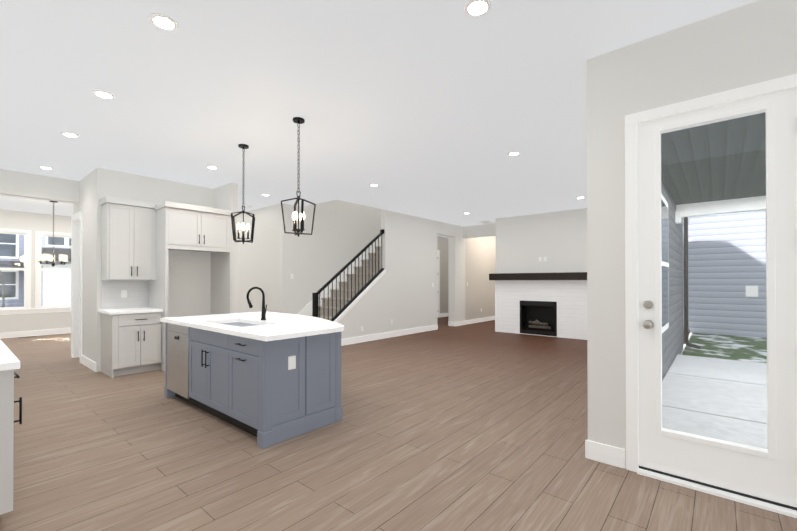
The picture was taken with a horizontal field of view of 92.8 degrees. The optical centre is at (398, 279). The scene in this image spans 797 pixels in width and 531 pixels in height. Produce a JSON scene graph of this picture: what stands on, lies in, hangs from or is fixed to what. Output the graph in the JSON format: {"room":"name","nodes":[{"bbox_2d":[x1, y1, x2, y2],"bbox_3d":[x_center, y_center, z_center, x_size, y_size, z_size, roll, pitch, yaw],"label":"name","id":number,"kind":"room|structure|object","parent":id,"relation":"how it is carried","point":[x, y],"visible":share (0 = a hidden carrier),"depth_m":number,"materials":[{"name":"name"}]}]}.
{"room":"kitchen","nodes":[
{"label":"kitchen","id":0,"kind":"room"},
{"bbox_2d":[0,0,756,237],"bbox_3d":[0.235,-1.779,7.817,16.850,0.200,15.150,0,0,40],"label":"ceiling","id":1,"kind":"structure","parent":0,"point":[437,110],"depth_m":3.52,"materials":[{"name":"grey paint"}]},
{"bbox_2d":[39,166,53,169],"bbox_3d":[-5.330,-1.686,5.741,0.170,0.010,0.170,0,0,40],"label":"recessed light","id":2,"kind":"object","parent":1,"relation":"in","point":[46,167],"visible":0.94,"depth_m":5.72,"materials":[{"name":"white plastic"}]},
{"bbox_2d":[37,201,67,266],"bbox_3d":[-7.366,-0.972,8.097,0.472,1.410,0.488,0,0,40],"label":"chandelier","id":3,"kind":"object","parent":1,"relation":"hanging from","point":[52,259],"visible":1,"depth_m":8.07,"materials":[{"name":"black metal"}]},
{"bbox_2d":[61,132,79,137],"bbox_3d":[-3.851,-1.693,4.454,0.170,0.010,0.170,0,0,40],"label":"recessed light","id":4,"kind":"object","parent":1,"relation":"in","point":[69,134],"visible":0.98,"depth_m":4.44,"materials":[{"name":"white plastic"}]},
{"bbox_2d":[92,90,114,98],"bbox_3d":[-2.712,-1.699,3.493,0.170,0.010,0.170,0,0,40],"label":"recessed light","id":5,"kind":"object","parent":1,"relation":"in","point":[103,94],"visible":0.92,"depth_m":3.48,"materials":[{"name":"white plastic"}]},
{"bbox_2d":[149,13,178,30],"bbox_3d":[-1.558,-1.705,2.519,0.170,0.010,0.170,0,0,40],"label":"recessed light","id":6,"kind":"object","parent":1,"relation":"in","point":[163,21],"visible":0.94,"depth_m":2.51,"materials":[{"name":"white plastic"}]},
{"bbox_2d":[206,165,217,168],"bbox_3d":[-2.809,-1.686,5.720,0.170,0.010,0.170,0,0,40],"label":"recessed light","id":7,"kind":"object","parent":1,"relation":"in","point":[211,167],"visible":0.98,"depth_m":5.71,"materials":[{"name":"white plastic"}]},
{"bbox_2d":[231,144,254,243],"bbox_3d":[-1.965,-1.071,4.809,0.275,1.249,0.275,0,0,-19],"label":"pendant light","id":8,"kind":"object","parent":1,"relation":"hanging from","point":[243,146],"visible":1,"depth_m":4.79,"materials":[{"name":"black metal"}]},
{"bbox_2d":[281,117,315,236],"bbox_3d":[-1.062,-1.076,4.034,0.275,1.249,0.275,0,0,17],"label":"pendant light","id":9,"kind":"object","parent":1,"relation":"hanging from","point":[299,121],"visible":1,"depth_m":4.02,"materials":[{"name":"black metal"}]},
{"bbox_2d":[464,0,491,16],"bbox_3d":[0.497,-1.705,2.381,0.170,0.010,0.170,0,0,40],"label":"recessed light","id":10,"kind":"object","parent":1,"relation":"in","point":[475,8],"visible":1,"depth_m":2.37,"materials":[{"name":"white plastic"}]},
{"bbox_2d":[478,220,494,223],"bbox_3d":[2.554,-1.653,11.028,0.350,0.013,0.550,0,0,40],"label":"ceiling vent","id":11,"kind":"object","parent":1,"relation":"in","point":[487,222],"visible":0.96,"depth_m":11.00,"materials":[{"name":"white metal"}]},
{"bbox_2d":[507,151,519,155],"bbox_3d":[1.551,-1.690,5.103,0.170,0.010,0.170,0,0,40],"label":"recessed light","id":12,"kind":"object","parent":1,"relation":"in","point":[513,153],"visible":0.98,"depth_m":5.08,"materials":[{"name":"white plastic"}]},
{"bbox_2d":[0,316,796,530],"bbox_3d":[0.235,1.461,7.798,16.850,0.100,15.150,0,0,40],"label":"floor","id":13,"kind":"structure","parent":0,"point":[481,426],"depth_m":2.94,"materials":[{"name":"brown wood"}]},
{"bbox_2d":[0,339,21,514],"bbox_3d":[-4.303,0.916,3.557,5.485,0.940,0.646,0,0,40],"label":"base cabinet","id":14,"kind":"object","parent":13,"relation":"on","point":[9,362],"depth_m":2.06,"materials":[{"name":"painted wood"},{"name":"black metal"}]},
{"bbox_2d":[100,312,162,377],"bbox_3d":[-4.079,0.949,5.802,0.628,0.900,0.630,0,0,40],"label":"base cabinet","id":15,"kind":"object","parent":13,"relation":"on","point":[132,343],"depth_m":5.59,"materials":[{"name":"white wood"}]},
{"bbox_2d":[99,308,162,315],"bbox_3d":[-4.080,0.479,5.785,0.653,0.040,0.658,0,0,40],"label":"countertop","id":16,"kind":"structure","parent":15,"relation":"on","point":[110,311],"depth_m":5.63,"materials":[{"name":"white stone"}]},
{"bbox_2d":[160,319,341,448],"bbox_3d":[-1.676,0.944,4.116,2.196,0.890,0.883,0,0,40],"label":"kitchen island","id":17,"kind":"object","parent":13,"relation":"on","point":[273,378],"depth_m":3.47,"materials":[{"name":"grey"}]},
{"bbox_2d":[164,315,323,342],"bbox_3d":[-1.761,0.478,3.980,2.350,0.040,0.570,0,0,40],"label":"island countertop","id":18,"kind":"structure","parent":17,"relation":"on","point":[265,332],"depth_m":3.52,"materials":[{"name":"white stone"}]},
{"bbox_2d":[232,319,255,326],"bbox_3d":[-1.692,0.593,4.045,0.834,0.212,0.404,0,0,40],"label":"sink","id":19,"kind":"object","parent":18,"relation":"in","point":[235,322],"depth_m":4.19,"materials":[{"name":"white ceramic"}]},
{"bbox_2d":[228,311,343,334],"bbox_3d":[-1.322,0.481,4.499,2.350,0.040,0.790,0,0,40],"label":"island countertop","id":20,"kind":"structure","parent":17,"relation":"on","point":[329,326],"depth_m":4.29,"materials":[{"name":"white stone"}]},
{"bbox_2d":[246,287,266,319],"bbox_3d":[-1.571,0.270,4.211,0.084,0.378,0.232,0,0,40],"label":"faucet","id":21,"kind":"object","parent":20,"relation":"on","point":[263,315],"visible":1,"depth_m":4.26,"materials":[{"name":"black metal"}]},
{"bbox_2d":[306,246,380,319],"bbox_3d":[-0.826,-0.042,9.562,1.032,2.925,4.115,0,0,40],"label":"stairs","id":22,"kind":"structure","parent":13,"relation":"on","point":[324,311],"depth_m":9.23,"materials":[{"name":"carpet"}]},
{"bbox_2d":[312,229,383,320],"bbox_3d":[-1.034,0.104,8.395,0.100,2.619,2.064,0,0,40],"label":"stair railing","id":23,"kind":"object","parent":22,"relation":"attached to","point":[316,304],"visible":0.88,"depth_m":8.31,"materials":[{"name":"black metal"}]},
{"bbox_2d":[489,257,586,339],"bbox_3d":[4.133,0.425,9.191,3.978,1.988,0.498,0,0,40],"label":"fireplace","id":24,"kind":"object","parent":13,"relation":"on","point":[548,304],"depth_m":9.60,"materials":[{"name":"brick"}]},
{"bbox_2d":[0,0,796,467],"bbox_3d":[0.235,-1.639,7.816,16.850,6.100,15.150,0,0,40],"label":"wall","id":25,"kind":"structure","parent":0,"point":[748,44],"depth_m":6.60,"materials":[{"name":"white paint"}]},
{"bbox_2d":[0,234,70,306],"bbox_3d":[-9.199,-0.209,9.547,0.005,1.800,1.660,0,0,40],"label":"window","id":26,"kind":"structure","parent":25,"relation":"in","point":[42,271],"depth_m":9.42,"materials":[{"name":"clear glass"}]},
{"bbox_2d":[99,196,158,279],"bbox_3d":[-4.186,-0.601,5.902,0.348,1.220,0.630,0,0,40],"label":"upper cabinet","id":27,"kind":"object","parent":25,"relation":"attached to","point":[139,239],"depth_m":5.76,"materials":[{"name":"white wood"}]},
{"bbox_2d":[159,201,230,251],"bbox_3d":[-3.496,-0.840,6.411,0.748,0.685,0.958,0,0,40],"label":"upper cabinet","id":28,"kind":"object","parent":25,"relation":"attached to","point":[182,227],"depth_m":6.09,"materials":[{"name":"white wood"}]},
{"bbox_2d":[661,179,700,380],"bbox_3d":[2.651,-1.520,6.871,4.201,6.150,7.218,0,0,40],"label":"siding","id":29,"kind":"object","parent":25,"relation":"attached to","point":[669,271],"depth_m":6.56,"materials":[{"name":"grey wood"}]},
{"bbox_2d":[625,74,796,517],"bbox_3d":[2.055,0.092,2.500,0.955,2.575,0.210,0,0,40],"label":"patio door","id":30,"kind":"structure","parent":25,"relation":"in","point":[762,478],"depth_m":2.46,"materials":[{"name":"white glass"}]},
{"bbox_2d":[661,112,765,216],"bbox_3d":[5.020,-0.064,3.804,3.974,2.938,5.598,0,0,40],"label":"porch roof","id":31,"kind":"structure","parent":25,"relation":"attached to","point":[725,193],"depth_m":4.73,"materials":[{"name":"grey"}]},
{"label":"outside","id":32,"kind":"structure","parent":0,"visible":0},
{"bbox_2d":[662,354,766,448],"bbox_3d":[4.982,1.466,3.827,3.874,0.122,5.598,0,0,40],"label":"patio","id":33,"kind":"structure","parent":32,"point":[711,380],"depth_m":4.46,"materials":[{"name":"concrete"}]},
{"bbox_2d":[681,333,766,362],"bbox_3d":[2.112,1.700,17.890,100.000,0.140,90.000,0,0,40],"label":"lawn","id":34,"kind":"structure","parent":32,"point":[727,350],"depth_m":8.77,"materials":[{"name":"green plant"}]},
{"bbox_2d":[0,270,4,306],"bbox_3d":[-11.662,-0.256,12.397,2.527,3.817,5.215,0,0,40],"label":"tree","id":35,"kind":"object","parent":34,"relation":"on","point":[3,286],"depth_m":11.72,"materials":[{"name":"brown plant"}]},
{"bbox_2d":[0,233,70,306],"bbox_3d":[-23.669,-1.887,24.030,10.700,7.215,18.100,0,0,40],"label":"house","id":36,"kind":"structure","parent":34,"relation":"on","point":[50,294],"depth_m":21.29,"materials":[{"name":"white"}]},
{"bbox_2d":[683,210,766,337],"bbox_3d":[14.811,-2.792,11.258,20.400,8.755,8.200,0,0,40],"label":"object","id":37,"kind":"structure","parent":34,"relation":"on","point":[750,298],"depth_m":10.76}
]}

